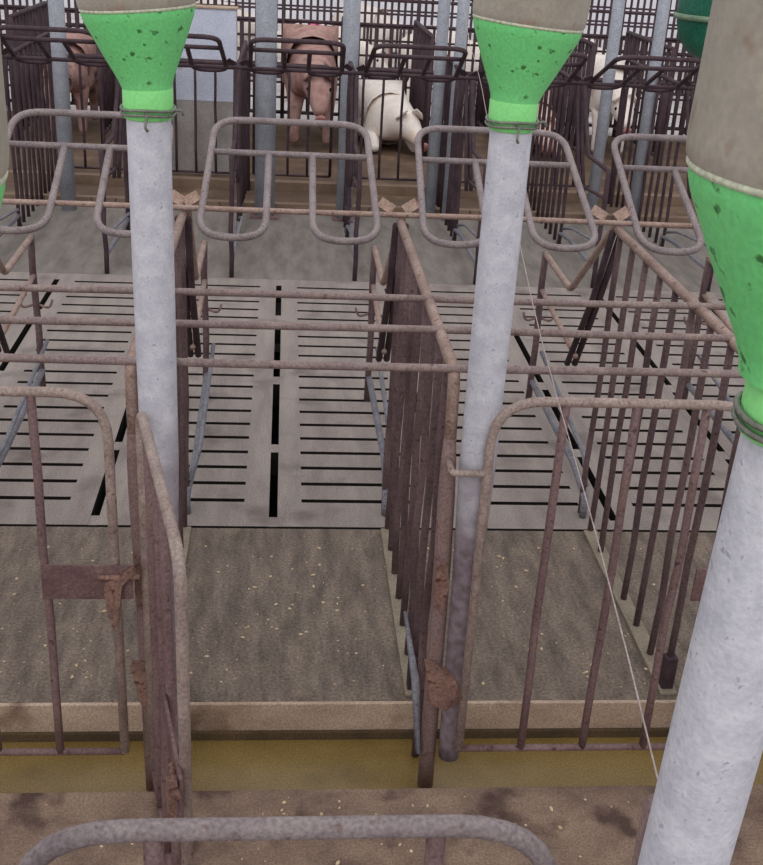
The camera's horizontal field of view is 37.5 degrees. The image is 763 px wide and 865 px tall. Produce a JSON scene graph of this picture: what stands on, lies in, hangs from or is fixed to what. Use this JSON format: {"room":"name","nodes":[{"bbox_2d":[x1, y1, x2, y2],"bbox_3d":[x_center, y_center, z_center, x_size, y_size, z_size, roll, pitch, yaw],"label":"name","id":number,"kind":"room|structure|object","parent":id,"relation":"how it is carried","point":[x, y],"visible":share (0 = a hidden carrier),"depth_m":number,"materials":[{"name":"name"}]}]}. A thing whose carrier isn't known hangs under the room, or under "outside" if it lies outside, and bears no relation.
{"room":"farm building","nodes":[
{"label":"farm building","id":0,"kind":"room"},
{"bbox_2d":[171,8,236,174],"bbox_3d":[-1.263,-2.348,7.744,0.525,1.100,0.120,1,25,-5],"label":"wall","id":1,"kind":"structure","parent":0,"point":[220,23],"depth_m":7.70,"materials":[{"name":"paint"}]},
{"bbox_2d":[195,4,238,9],"bbox_3d":[-1.233,-2.851,7.510,0.545,0.012,0.140,1,25,-5],"label":"wall cap","id":2,"kind":"object","parent":1,"relation":"on","point":[197,5],"visible":0.56,"depth_m":7.47,"materials":[{"name":"wood"}]},
{"bbox_2d":[269,352,279,516],"bbox_3d":[-0.342,0.161,4.839,7.000,0.100,2.560,1,25,-5],"label":"pit","id":3,"kind":"object","parent":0,"point":[273,509],"depth_m":4.96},
{"bbox_2d":[0,700,675,731],"bbox_3d":[-0.066,0.771,2.789,6.800,0.250,0.012,1,25,-5],"label":"kerb","id":4,"kind":"object","parent":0,"point":[501,714],"visible":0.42,"depth_m":2.74,"materials":[{"name":"concrete"}]},
{"bbox_2d":[1,727,669,741],"bbox_3d":[-0.064,0.765,2.775,6.800,0.072,0.010,1,25,-5],"label":"tide line","id":5,"kind":"structure","parent":4,"relation":"attached to","point":[663,731],"depth_m":2.75,"materials":[{"name":"concrete"}]},
{"bbox_2d":[0,0,676,37],"bbox_3d":[-0.574,-7.192,18.733,20.000,1.100,0.200,1,25,-5],"label":"wall","id":6,"kind":"structure","parent":0,"point":[341,2],"depth_m":18.80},
{"bbox_2d":[7,111,686,193],"bbox_3d":[0.221,-2.110,9.026,16.000,0.250,2.450,1,25,-5],"label":"aisle","id":7,"kind":"object","parent":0,"point":[389,153],"visible":0.25,"depth_m":8.72,"materials":[{"name":"brown concrete"}]},
{"bbox_2d":[8,1,48,140],"bbox_3d":[-2.791,-2.920,9.000,0.036,0.916,1.336,1,25,-5],"label":"panel","id":8,"kind":"object","parent":7,"relation":"on","point":[37,14],"visible":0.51,"depth_m":8.79,"materials":[{"name":"metal"}]},
{"bbox_2d":[42,33,97,132],"bbox_3d":[-2.448,-2.769,8.866,0.410,0.725,1.303,0,25,-8],"label":"pig","id":9,"kind":"object","parent":7,"relation":"on","point":[89,74],"visible":0.38,"depth_m":8.76},
{"bbox_2d":[74,53,122,169],"bbox_3d":[-1.852,-2.156,7.586,0.551,0.758,0.024,1,25,-5],"label":"gate","id":10,"kind":"object","parent":7,"relation":"on","point":[85,166],"visible":0.22,"depth_m":7.56,"materials":[{"name":"metal"}]},
{"bbox_2d":[96,45,114,143],"bbox_3d":[-2.169,-2.909,9.056,0.036,0.916,1.336,1,25,-5],"label":"panel","id":11,"kind":"object","parent":7,"relation":"on","point":[108,75],"visible":0.24,"depth_m":8.76,"materials":[{"name":"metal"}]},
{"bbox_2d":[172,58,228,173],"bbox_3d":[-1.235,-2.146,7.642,0.551,0.758,0.024,1,25,-5],"label":"gate","id":12,"kind":"object","parent":7,"relation":"on","point":[215,73],"visible":0.39,"depth_m":7.65,"materials":[{"name":"metal"}]},
{"bbox_2d":[252,63,334,177],"bbox_3d":[-0.608,-2.135,7.699,0.551,0.758,0.024,1,25,-5],"label":"gate","id":13,"kind":"object","parent":7,"relation":"on","point":[289,73],"visible":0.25,"depth_m":7.71,"materials":[{"name":"metal"}]},
{"bbox_2d":[281,23,338,143],"bbox_3d":[-0.577,-2.746,8.887,0.459,0.853,1.432,2,25,-3],"label":"pig","id":14,"kind":"object","parent":7,"relation":"on","point":[320,91],"visible":0.72,"depth_m":8.72},
{"bbox_2d":[338,16,342,120],"bbox_3d":[-0.302,-2.878,9.226,0.036,0.916,1.336,1,25,-5],"label":"panel","id":15,"kind":"object","parent":7,"relation":"on","point":[342,16],"visible":0.05,"depth_m":9.81,"materials":[{"name":"metal"}]},
{"bbox_2d":[358,79,427,151],"bbox_3d":[0.027,-2.599,9.164,0.505,0.460,1.346,-3,26,-13],"label":"pig","id":16,"kind":"object","parent":7,"relation":"on","point":[411,125],"visible":0.65,"depth_m":8.90},
{"bbox_2d":[360,67,427,180],"bbox_3d":[0.030,-2.124,7.757,0.551,0.758,0.024,1,25,-5],"label":"gate","id":17,"kind":"object","parent":7,"relation":"on","point":[378,177],"visible":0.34,"depth_m":7.74,"materials":[{"name":"metal"}]},
{"bbox_2d":[409,20,435,156],"bbox_3d":[0.321,-2.867,9.282,0.036,0.916,1.336,1,25,-5],"label":"panel","id":18,"kind":"object","parent":7,"relation":"on","point":[422,35],"visible":0.54,"depth_m":9.16,"materials":[{"name":"metal"}]},
{"bbox_2d":[461,71,488,182],"bbox_3d":[0.657,-2.113,7.814,0.551,0.758,0.024,1,25,-5],"label":"gate","id":19,"kind":"object","parent":7,"relation":"on","point":[475,82],"visible":0.02,"depth_m":7.71,"materials":[{"name":"metal"}]},
{"bbox_2d":[477,62,489,135],"bbox_3d":[0.943,-2.857,9.339,0.036,0.916,1.336,1,25,-5],"label":"panel","id":20,"kind":"object","parent":7,"relation":"on","point":[481,115],"visible":0.09,"depth_m":9.85,"materials":[{"name":"metal"}]},
{"bbox_2d":[533,90,561,155],"bbox_3d":[1.257,-2.582,9.315,0.477,0.434,1.305,1,25,-5],"label":"pig","id":21,"kind":"object","parent":7,"relation":"on","point":[549,90],"visible":0.1,"depth_m":8.92},
{"bbox_2d":[529,76,602,186],"bbox_3d":[1.284,-2.103,7.871,0.551,0.758,0.024,1,25,-5],"label":"gate","id":22,"kind":"object","parent":7,"relation":"on","point":[572,185],"visible":0.11,"depth_m":7.95,"materials":[{"name":"metal"}]},
{"bbox_2d":[549,37,596,163],"bbox_3d":[1.565,-2.846,9.395,0.036,0.916,1.336,1,25,-5],"label":"panel","id":23,"kind":"object","parent":7,"relation":"on","point":[591,53],"visible":0.23,"depth_m":9.05,"materials":[{"name":"metal"}]},
{"bbox_2d":[581,54,636,152],"bbox_3d":[1.899,-2.716,9.306,0.410,0.725,1.303,0,25,-8],"label":"pig","id":24,"kind":"object","parent":7,"relation":"on","point":[600,59],"visible":0.38,"depth_m":9.12},
{"bbox_2d":[612,30,675,165],"bbox_3d":[2.188,-2.835,9.452,0.036,0.916,1.336,1,25,-5],"label":"panel","id":25,"kind":"object","parent":7,"relation":"on","point":[638,37],"visible":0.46,"depth_m":9.33,"materials":[{"name":"metal"}]},
{"bbox_2d":[682,56,698,134],"bbox_3d":[2.810,-2.825,9.508,0.036,0.916,1.336,1,25,-5],"label":"panel","id":26,"kind":"object","parent":7,"relation":"on","point":[691,64],"visible":0.03,"depth_m":10.01,"materials":[{"name":"metal"}]},
{"bbox_2d":[0,10,695,135],"bbox_3d":[-0.235,-4.695,14.532,20.000,0.250,9.750,1,25,-5],"label":"floor","id":27,"kind":"structure","parent":0,"point":[73,107],"depth_m":11.70,"materials":[{"name":"concrete"}]},
{"bbox_2d":[0,4,11,101],"bbox_3d":[-3.476,-3.217,9.613,0.606,0.865,0.034,1,25,-5],"label":"panel","id":28,"kind":"object","parent":27,"relation":"on","point":[1,5],"visible":0.28,"depth_m":9.51,"materials":[{"name":"metal"}]},
{"bbox_2d":[5,0,75,27],"bbox_3d":[-3.526,-4.213,11.689,0.739,0.917,0.039,1,25,-5],"label":"panel","id":29,"kind":"object","parent":27,"relation":"on","point":[6,1],"visible":0.02,"depth_m":11.58,"materials":[{"name":"metal"}]},
{"bbox_2d":[6,5,76,104],"bbox_3d":[-2.896,-3.207,9.665,0.606,0.865,0.034,1,25,-5],"label":"panel","id":30,"kind":"object","parent":27,"relation":"on","point":[15,7],"visible":0.23,"depth_m":9.51,"materials":[{"name":"metal"}]},
{"bbox_2d":[76,8,98,105],"bbox_3d":[-2.316,-3.197,9.718,0.606,0.865,0.034,1,25,-5],"label":"panel","id":31,"kind":"object","parent":27,"relation":"on","point":[77,11],"visible":0.05,"depth_m":9.56,"materials":[{"name":"metal"}]},
{"bbox_2d":[196,0,254,59],"bbox_3d":[-1.744,-4.546,12.779,1.303,0.725,0.410,6,25,6],"label":"pig","id":32,"kind":"object","parent":27,"relation":"on","point":[239,11],"visible":0.12,"depth_m":12.57},
{"bbox_2d":[215,0,283,77],"bbox_3d":[-1.397,-4.177,11.882,0.739,0.917,0.039,1,25,-5],"label":"panel","id":33,"kind":"object","parent":27,"relation":"on","point":[249,6],"visible":0.05,"depth_m":11.77,"materials":[{"name":"metal"}]},
{"bbox_2d":[237,16,283,117],"bbox_3d":[-1.156,-3.177,9.823,0.606,0.865,0.034,1,25,-5],"label":"panel","id":34,"kind":"object","parent":27,"relation":"on","point":[240,18],"visible":0.21,"depth_m":9.71,"materials":[{"name":"metal"}]},
{"bbox_2d":[282,18,340,118],"bbox_3d":[-0.576,-3.168,9.876,0.606,0.865,0.034,1,25,-5],"label":"panel","id":35,"kind":"object","parent":27,"relation":"on","point":[292,21],"visible":0.27,"depth_m":9.70,"materials":[{"name":"metal"}]},
{"bbox_2d":[284,0,342,80],"bbox_3d":[-0.687,-4.165,11.946,0.739,0.917,0.039,1,25,-5],"label":"panel","id":36,"kind":"object","parent":27,"relation":"on","point":[297,8],"visible":0.05,"depth_m":11.80,"materials":[{"name":"metal"}]},
{"bbox_2d":[277,18,387,98],"bbox_3d":[-0.519,-3.624,10.951,1.303,0.725,0.410,1,25,-4],"label":"pig","id":37,"kind":"object","parent":27,"relation":"on","point":[362,43],"visible":0.07,"depth_m":10.81},
{"bbox_2d":[332,2,412,65],"bbox_3d":[-0.089,-4.672,13.261,1.303,0.725,0.410,17,28,27],"label":"pig","id":38,"kind":"object","parent":27,"relation":"on","point":[381,19],"visible":0.08,"depth_m":13.03},
{"bbox_2d":[358,22,413,94],"bbox_3d":[0.004,-3.158,9.928,0.606,0.865,0.034,1,25,-5],"label":"panel","id":39,"kind":"object","parent":27,"relation":"on","point":[375,40],"visible":0.23,"depth_m":9.80,"materials":[{"name":"metal"}]},
{"bbox_2d":[359,0,419,81],"bbox_3d":[0.022,-4.153,12.011,0.739,0.917,0.039,1,25,-5],"label":"panel","id":40,"kind":"object","parent":27,"relation":"on","point":[405,2],"visible":0.25,"depth_m":11.88,"materials":[{"name":"metal"}]},
{"bbox_2d":[388,25,479,106],"bbox_3d":[0.707,-3.599,11.054,1.303,0.725,0.410,4,25,1],"label":"pig","id":41,"kind":"object","parent":27,"relation":"on","point":[403,51],"visible":0.06,"depth_m":10.86},
{"bbox_2d":[418,0,476,84],"bbox_3d":[0.732,-4.141,12.075,0.739,0.917,0.039,1,25,-5],"label":"panel","id":42,"kind":"object","parent":27,"relation":"on","point":[425,2],"visible":0.19,"depth_m":11.91,"materials":[{"name":"metal"}]},
{"bbox_2d":[423,25,481,126],"bbox_3d":[0.584,-3.148,9.981,0.606,0.865,0.034,1,25,-5],"label":"panel","id":43,"kind":"object","parent":27,"relation":"on","point":[434,28],"visible":0.2,"depth_m":9.88,"materials":[{"name":"metal"}]},
{"bbox_2d":[557,33,607,126],"bbox_3d":[1.744,-3.128,10.086,0.606,0.865,0.034,1,25,-5],"label":"panel","id":44,"kind":"object","parent":27,"relation":"on","point":[597,36],"visible":0.09,"depth_m":9.93,"materials":[{"name":"metal"}]},
{"bbox_2d":[569,9,611,85],"bbox_3d":[2.151,-4.117,12.204,0.739,0.917,0.039,1,25,-5],"label":"panel","id":45,"kind":"object","parent":27,"relation":"on","point":[597,11],"visible":0.06,"depth_m":12.07,"materials":[{"name":"metal"}]},
{"bbox_2d":[587,0,612,22],"bbox_3d":[2.611,-5.231,14.599,0.890,0.969,0.044,1,25,-5],"label":"panel","id":46,"kind":"object","parent":27,"relation":"on","point":[598,6],"visible":0.02,"depth_m":14.48,"materials":[{"name":"metal"}]},
{"bbox_2d":[609,35,677,133],"bbox_3d":[2.325,-3.118,10.139,0.606,0.865,0.034,1,25,-5],"label":"panel","id":47,"kind":"object","parent":27,"relation":"on","point":[622,37],"visible":0.23,"depth_m":9.99,"materials":[{"name":"metal"}]},
{"bbox_2d":[618,11,677,94],"bbox_3d":[2.861,-4.105,12.268,0.739,0.917,0.039,1,25,-5],"label":"panel","id":48,"kind":"object","parent":27,"relation":"on","point":[636,13],"visible":0.13,"depth_m":12.12,"materials":[{"name":"metal"}]},
{"bbox_2d":[622,0,677,66],"bbox_3d":[3.467,-5.217,14.677,0.890,0.969,0.044,1,25,-5],"label":"panel","id":49,"kind":"object","parent":27,"relation":"on","point":[637,8],"visible":0.04,"depth_m":14.53,"materials":[{"name":"metal"}]},
{"bbox_2d":[668,38,698,130],"bbox_3d":[2.905,-3.108,10.192,0.606,0.865,0.034,1,25,-5],"label":"panel","id":50,"kind":"object","parent":27,"relation":"on","point":[684,54],"visible":0.06,"depth_m":10.12,"materials":[{"name":"metal"}]},
{"bbox_2d":[673,42,698,95],"bbox_3d":[3.571,-4.093,12.333,0.739,0.917,0.039,1,25,-5],"label":"panel","id":51,"kind":"object","parent":27,"relation":"on","point":[686,65],"visible":0.02,"depth_m":12.37,"materials":[{"name":"metal"}]},
{"bbox_2d":[6,170,693,205],"bbox_3d":[-0.182,-1.596,7.832,10.000,0.280,0.080,1,25,-5],"label":"far lip","id":52,"kind":"structure","parent":0,"point":[80,177],"depth_m":7.73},
{"bbox_2d":[4,181,696,215],"bbox_3d":[-0.160,-1.433,7.556,10.000,0.220,0.560,1,25,-5],"label":"trough","id":53,"kind":"object","parent":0,"point":[81,189],"depth_m":7.61,"materials":[{"name":"brown concrete"}]},
{"bbox_2d":[3,192,698,222],"bbox_3d":[-0.135,-1.329,7.264,10.000,0.280,0.060,1,25,-5],"label":"kerb","id":54,"kind":"object","parent":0,"point":[7,195],"visible":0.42,"depth_m":7.17,"materials":[{"name":"brown concrete"}]},
{"bbox_2d":[0,526,715,702],"bbox_3d":[-0.097,0.591,3.172,6.800,0.250,0.836,1,25,-5],"label":"concrete floor","id":55,"kind":"structure","parent":0,"point":[267,668],"depth_m":3.04,"materials":[{"name":"concrete"}]},
{"bbox_2d":[0,234,53,466],"bbox_3d":[-1.195,-0.070,3.206,0.140,1.101,2.100,1,25,-5],"label":"divider","id":56,"kind":"object","parent":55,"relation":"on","point":[29,242],"visible":0.92,"depth_m":3.94,"materials":[{"name":"metal"}]},
{"bbox_2d":[0,386,139,755],"bbox_3d":[-0.769,0.308,2.229,0.575,0.861,0.041,1,25,-5],"label":"gate","id":57,"kind":"object","parent":56,"relation":"attached to","point":[113,583],"visible":1,"depth_m":2.23,"materials":[{"name":"metal"}]},
{"bbox_2d":[124,211,222,791],"bbox_3d":[-0.579,-0.059,3.262,0.140,1.101,2.100,1,25,-5],"label":"divider","id":58,"kind":"object","parent":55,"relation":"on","point":[187,339],"visible":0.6,"depth_m":3.21,"materials":[{"name":"metal"}]},
{"bbox_2d":[76,0,195,756],"bbox_3d":[-0.450,-0.174,2.094,0.226,2.005,0.195,1,25,-5],"label":"dispenser","id":59,"kind":"object","parent":58,"relation":"attached to","point":[142,42],"visible":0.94,"depth_m":1.94,"materials":[{"name":"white plastic"}]},
{"bbox_2d":[135,411,193,864],"bbox_3d":[-0.399,0.471,2.027,0.042,0.890,0.620,-5,26,-17],"label":"gate","id":60,"kind":"object","parent":58,"relation":"attached to","point":[161,544],"visible":0.97,"depth_m":1.92,"materials":[{"name":"metal"}]},
{"bbox_2d":[2,199,700,228],"bbox_3d":[0.016,-0.631,3.256,3.600,0.019,0.020,1,25,-5],"label":"rod","id":61,"kind":"object","parent":58,"relation":"on","point":[4,201],"visible":0.84,"depth_m":3.24,"materials":[{"name":"metal"}]},
{"bbox_2d":[0,109,184,237],"bbox_3d":[-0.873,-0.767,3.279,0.620,0.249,0.559,1,25,-5],"label":"gate","id":62,"kind":"object","parent":61,"relation":"attached to","point":[178,199],"visible":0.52,"depth_m":3.31,"materials":[{"name":"grey metal"}]},
{"bbox_2d":[184,117,395,244],"bbox_3d":[-0.271,-0.757,3.333,0.620,0.249,0.559,1,25,-5],"label":"gate","id":63,"kind":"object","parent":61,"relation":"attached to","point":[193,197],"visible":1,"depth_m":3.33,"materials":[{"name":"grey metal"}]},
{"bbox_2d":[401,125,607,251],"bbox_3d":[0.360,-0.746,3.391,0.620,0.249,0.559,1,25,-5],"label":"gate","id":64,"kind":"object","parent":61,"relation":"attached to","point":[412,205],"visible":0.96,"depth_m":3.35,"materials":[{"name":"grey metal"}]},
{"bbox_2d":[611,133,703,255],"bbox_3d":[0.989,-0.736,3.448,0.620,0.249,0.559,1,25,-6],"label":"gate","id":65,"kind":"object","parent":61,"relation":"attached to","point":[625,212],"visible":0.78,"depth_m":3.41,"materials":[{"name":"grey metal"}]},
{"bbox_2d":[0,316,734,341],"bbox_3d":[-0.032,-0.221,2.386,3.360,0.018,0.020,1,25,-5],"label":"bar","id":66,"kind":"object","parent":58,"relation":"on","point":[3,319],"visible":0.75,"depth_m":2.38,"materials":[{"name":"metal"}]},
{"bbox_2d":[183,526,190,563],"bbox_3d":[-0.574,0.464,3.076,0.044,0.010,0.815,1,25,-5],"label":"strip","id":67,"kind":"object","parent":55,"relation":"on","point":[187,530],"visible":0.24,"depth_m":3.38,"materials":[{"name":"concrete"}]},
{"bbox_2d":[0,545,678,686],"bbox_3d":[-0.115,0.486,3.095,2.045,0.005,0.697,1,25,-5],"label":"crumbs","id":68,"kind":"object","parent":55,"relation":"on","point":[270,576],"visible":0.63,"depth_m":3.05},
{"bbox_2d":[381,528,412,696],"bbox_3d":[0.049,0.474,3.132,0.044,0.010,0.815,1,25,-5],"label":"strip","id":69,"kind":"object","parent":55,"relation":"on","point":[400,631],"visible":0.51,"depth_m":3.09,"materials":[{"name":"concrete"}]},
{"bbox_2d":[354,218,459,787],"bbox_3d":[0.045,-0.049,3.318,0.140,1.101,2.100,1,25,-5],"label":"divider","id":70,"kind":"object","parent":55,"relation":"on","point":[433,687],"visible":0.93,"depth_m":2.70,"materials":[{"name":"metal"}]},
{"bbox_2d":[439,0,590,761],"bbox_3d":[0.233,-0.168,2.154,0.223,2.005,0.195,1,25,-5],"label":"dispenser","id":71,"kind":"object","parent":70,"relation":"attached to","point":[523,45],"visible":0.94,"depth_m":2.02,"materials":[{"name":"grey plastic"}]},
{"bbox_2d":[445,397,732,751],"bbox_3d":[0.447,0.325,2.347,0.668,0.861,0.065,3,25,-1],"label":"gate","id":72,"kind":"object","parent":70,"relation":"attached to","point":[566,403],"visible":0.71,"depth_m":2.30,"materials":[{"name":"metal"}]},
{"bbox_2d":[583,530,676,695],"bbox_3d":[0.691,0.485,3.191,0.044,0.010,0.815,1,25,-5],"label":"strip","id":73,"kind":"object","parent":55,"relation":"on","point":[627,608],"visible":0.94,"depth_m":3.15,"materials":[{"name":"concrete"}]},
{"bbox_2d":[522,226,740,688],"bbox_3d":[0.687,-0.038,3.377,0.140,1.101,2.100,1,25,-5],"label":"divider","id":74,"kind":"object","parent":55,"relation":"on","point":[670,660],"visible":0.7,"depth_m":3.05,"materials":[{"name":"metal"}]},
{"bbox_2d":[682,256,733,444],"bbox_3d":[1.319,-0.027,3.434,0.140,1.101,2.100,1,25,-5],"label":"divider","id":75,"kind":"object","parent":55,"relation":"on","point":[703,297],"visible":0.26,"depth_m":4.32,"materials":[{"name":"metal"}]},
{"bbox_2d":[0,284,725,309],"bbox_3d":[-0.048,-0.312,2.580,3.360,0.018,0.020,1,25,-5],"label":"bar","id":76,"kind":"object","parent":75,"relation":"on","point":[3,287],"visible":0.92,"depth_m":2.57,"materials":[{"name":"metal"}]},
{"bbox_2d":[0,353,742,377],"bbox_3d":[-0.016,-0.129,2.192,3.360,0.018,0.019,1,25,-5],"label":"bar","id":77,"kind":"object","parent":75,"relation":"on","point":[4,357],"visible":0.91,"depth_m":2.18,"materials":[{"name":"metal"}]},
{"bbox_2d":[0,204,719,351],"bbox_3d":[-0.084,-0.873,6.621,10.000,0.500,1.495,1,25,-5],"label":"concrete floor","id":78,"kind":"structure","parent":0,"point":[71,242],"depth_m":6.30,"materials":[{"name":"concrete"}]},
{"bbox_2d":[0,32,57,236],"bbox_3d":[-2.064,-1.626,6.445,0.133,1.101,2.115,1,25,-5],"label":"divider","id":79,"kind":"object","parent":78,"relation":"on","point":[48,77],"visible":0.73,"depth_m":6.66,"materials":[{"name":"metal"}]},
{"bbox_2d":[48,0,76,210],"bbox_3d":[-1.855,-2.195,6.460,0.090,1.900,0.090,1,25,-5],"label":"pipe","id":80,"kind":"object","parent":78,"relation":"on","point":[56,10],"visible":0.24,"depth_m":6.54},
{"bbox_2d":[90,76,130,273],"bbox_3d":[-1.456,-1.616,6.500,0.133,1.101,2.115,1,25,-5],"label":"divider","id":81,"kind":"object","parent":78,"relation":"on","point":[119,128],"visible":0.34,"depth_m":5.99,"materials":[{"name":"metal"}]},
{"bbox_2d":[2,55,695,89],"bbox_3d":[-0.224,-1.974,6.156,5.800,0.021,0.022,1,25,-5],"label":"rod","id":82,"kind":"object","parent":81,"relation":"attached to","point":[35,58],"visible":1,"depth_m":6.15,"materials":[{"name":"metal"}]},
{"bbox_2d":[0,25,108,66],"bbox_3d":[-1.702,-2.007,5.846,0.620,0.253,0.563,1,25,-5],"label":"gate","id":83,"kind":"object","parent":82,"relation":"attached to","point":[3,38],"visible":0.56,"depth_m":5.72,"materials":[{"name":"metal"}]},
{"bbox_2d":[184,33,235,71],"bbox_3d":[-1.079,-1.996,5.903,0.620,0.253,0.563,1,25,-5],"label":"gate","id":84,"kind":"object","parent":82,"relation":"attached to","point":[187,47],"visible":0.48,"depth_m":5.79,"materials":[{"name":"metal"}]},
{"bbox_2d":[239,37,353,77],"bbox_3d":[-0.449,-1.986,5.960,0.620,0.253,0.563,1,25,-5],"label":"gate","id":85,"kind":"object","parent":82,"relation":"attached to","point":[251,49],"visible":0.8,"depth_m":5.84,"materials":[{"name":"metal"}]},
{"bbox_2d":[356,43,468,82],"bbox_3d":[0.180,-1.975,6.017,0.620,0.253,0.563,1,25,-5],"label":"gate","id":86,"kind":"object","parent":82,"relation":"attached to","point":[373,54],"visible":0.88,"depth_m":5.89,"materials":[{"name":"metal"}]},
{"bbox_2d":[471,52,587,87],"bbox_3d":[0.812,-1.964,6.074,0.620,0.253,0.563,1,25,-5],"label":"gate","id":87,"kind":"object","parent":82,"relation":"attached to","point":[583,56],"visible":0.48,"depth_m":6.09,"materials":[{"name":"metal"}]},
{"bbox_2d":[584,55,700,92],"bbox_3d":[1.440,-1.954,6.131,0.620,0.253,0.563,1,25,-5],"label":"gate","id":88,"kind":"object","parent":82,"relation":"attached to","point":[692,71],"visible":0.85,"depth_m":6.01,"materials":[{"name":"metal"}]},
{"bbox_2d":[218,40,249,277],"bbox_3d":[-0.829,-1.605,6.557,0.133,1.101,2.115,1,25,-5],"label":"divider","id":89,"kind":"object","parent":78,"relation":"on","point":[239,166],"visible":0.83,"depth_m":6.09,"materials":[{"name":"metal"}]},
{"bbox_2d":[250,0,278,219],"bbox_3d":[-0.673,-2.202,6.554,0.174,1.900,0.174,1,25,-5],"label":"column","id":90,"kind":"structure","parent":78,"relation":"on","point":[266,10],"depth_m":6.61,"materials":[{"name":"grey metal"}]},
{"bbox_2d":[332,0,360,220],"bbox_3d":[-0.185,-2.193,6.599,0.140,1.900,0.140,1,25,-5],"label":"column","id":91,"kind":"structure","parent":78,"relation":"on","point":[350,33],"depth_m":6.58,"materials":[{"name":"grey metal"}]},
{"bbox_2d":[340,61,370,280],"bbox_3d":[-0.197,-1.594,6.614,0.133,1.101,2.115,1,25,-5],"label":"divider","id":92,"kind":"object","parent":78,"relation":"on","point":[353,80],"visible":0.56,"depth_m":6.11,"materials":[{"name":"metal"}]},
{"bbox_2d":[2,52,695,86],"bbox_3d":[-0.325,-2.381,7.341,5.800,0.021,0.022,1,25,-5],"label":"rod","id":93,"kind":"object","parent":92,"relation":"attached to","point":[68,55],"visible":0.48,"depth_m":7.33,"materials":[{"name":"metal"}]},
{"bbox_2d":[425,0,450,212],"bbox_3d":[0.355,-2.221,6.797,0.072,1.900,0.072,1,25,-5],"label":"pipe","id":94,"kind":"object","parent":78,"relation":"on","point":[443,18],"visible":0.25,"depth_m":6.87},
{"bbox_2d":[441,0,469,220],"bbox_3d":[0.462,-2.176,6.716,0.072,1.900,0.072,1,25,-5],"label":"pipe","id":95,"kind":"object","parent":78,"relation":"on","point":[461,33],"visible":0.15,"depth_m":6.65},
{"bbox_2d":[436,55,486,284],"bbox_3d":[0.435,-1.584,6.672,0.133,1.101,2.115,1,25,-5],"label":"divider","id":96,"kind":"object","parent":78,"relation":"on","point":[462,87],"visible":0.6,"depth_m":6.54,"materials":[{"name":"metal"}]},
{"bbox_2d":[526,69,613,287],"bbox_3d":[1.063,-1.573,6.729,0.133,1.101,2.115,1,25,-5],"label":"divider","id":97,"kind":"object","parent":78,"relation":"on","point":[580,113],"visible":0.52,"depth_m":6.64,"materials":[{"name":"metal"}]},
{"bbox_2d":[584,0,624,218],"bbox_3d":[1.389,-2.182,6.846,0.072,1.900,0.072,1,25,-5],"label":"pipe","id":98,"kind":"object","parent":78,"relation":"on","point":[618,6],"visible":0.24,"depth_m":6.89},
{"bbox_2d":[626,0,670,220],"bbox_3d":[1.663,-2.177,6.870,0.072,1.900,0.072,1,25,-5],"label":"pipe","id":99,"kind":"object","parent":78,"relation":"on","point":[663,8],"visible":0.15,"depth_m":6.91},
{"bbox_2d":[607,60,713,291],"bbox_3d":[1.690,-1.562,6.786,0.133,1.101,2.115,1,25,-5],"label":"divider","id":100,"kind":"object","parent":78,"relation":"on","point":[689,94],"visible":0.59,"depth_m":6.88,"materials":[{"name":"metal"}]},
{"bbox_2d":[0,272,745,532],"bbox_3d":[0.126,-0.198,4.709,4.404,0.090,2.550,1,25,-5],"label":"floor","id":101,"kind":"structure","parent":0,"point":[330,472],"depth_m":4.24,"materials":[{"name":"concrete"}]},
{"bbox_2d":[0,784,762,864],"bbox_3d":[0.072,1.553,1.123,6.800,0.250,3.100,1,25,-5],"label":"floor","id":102,"kind":"structure","parent":0,"point":[595,831],"depth_m":2.38,"materials":[{"name":"concrete"}]},
{"bbox_2d":[0,41,8,206],"bbox_3d":[-0.361,0.369,0.936,0.195,2.005,0.195,1,25,-5],"label":"dispenser","id":103,"kind":"object","parent":102,"relation":"on","point":[4,138],"visible":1,"depth_m":0.69,"materials":[{"name":"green plastic"}]},
{"bbox_2d":[19,814,556,864],"bbox_3d":[-0.117,0.804,1.365,0.604,0.878,0.025,1,25,-5],"label":"gate","id":104,"kind":"object","parent":102,"relation":"on","point":[435,828],"visible":1,"depth_m":1.18,"materials":[{"name":"grey metal"}]},
{"bbox_2d":[46,796,628,864],"bbox_3d":[-0.181,0.835,2.335,1.681,0.005,0.224,1,25,-5],"label":"feed dust","id":105,"kind":"object","parent":102,"relation":"on","point":[585,799],"visible":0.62,"depth_m":2.39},
{"bbox_2d":[631,793,653,864],"bbox_3d":[0.311,1.047,0.826,0.033,0.942,1.218,1,25,-5],"label":"divider","id":106,"kind":"object","parent":102,"relation":"on","point":[647,803],"visible":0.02,"depth_m":1.18,"materials":[{"name":"metal"}]},
{"bbox_2d":[462,3,657,779],"bbox_3d":[0.365,-0.972,3.646,0.020,0.441,5.676,3,25,0],"label":"string","id":107,"kind":"object","parent":106,"relation":"attached to","point":[656,773],"visible":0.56,"depth_m":1.59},
{"bbox_2d":[637,0,762,864],"bbox_3d":[0.269,0.354,0.981,0.234,2.038,0.234,3,25,-6],"label":"dispenser","id":108,"kind":"object","parent":102,"relation":"on","point":[713,750],"visible":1,"depth_m":0.83,"materials":[{"name":"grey plastic"}]},
{"bbox_2d":[673,0,712,59],"bbox_3d":[0.870,-1.198,2.833,0.216,0.498,0.216,1,25,-5],"label":"dispenser","id":109,"kind":"object","parent":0,"point":[692,16],"visible":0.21,"depth_m":2.85,"materials":[{"name":"plastic"}]},
{"bbox_3d":[-0.058,0.903,2.684,6.800,0.100,0.290,1,25,-5],"label":"trough base","id":110,"kind":"object","parent":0,"visible":0},
{"bbox_2d":[0,737,762,792],"bbox_3d":[-0.054,0.836,2.649,6.800,0.049,0.277,1,25,-5],"label":"water","id":111,"kind":"object","parent":110,"relation":"in","point":[219,765],"visible":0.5,"depth_m":2.67,"materials":[{"name":"liquid"}]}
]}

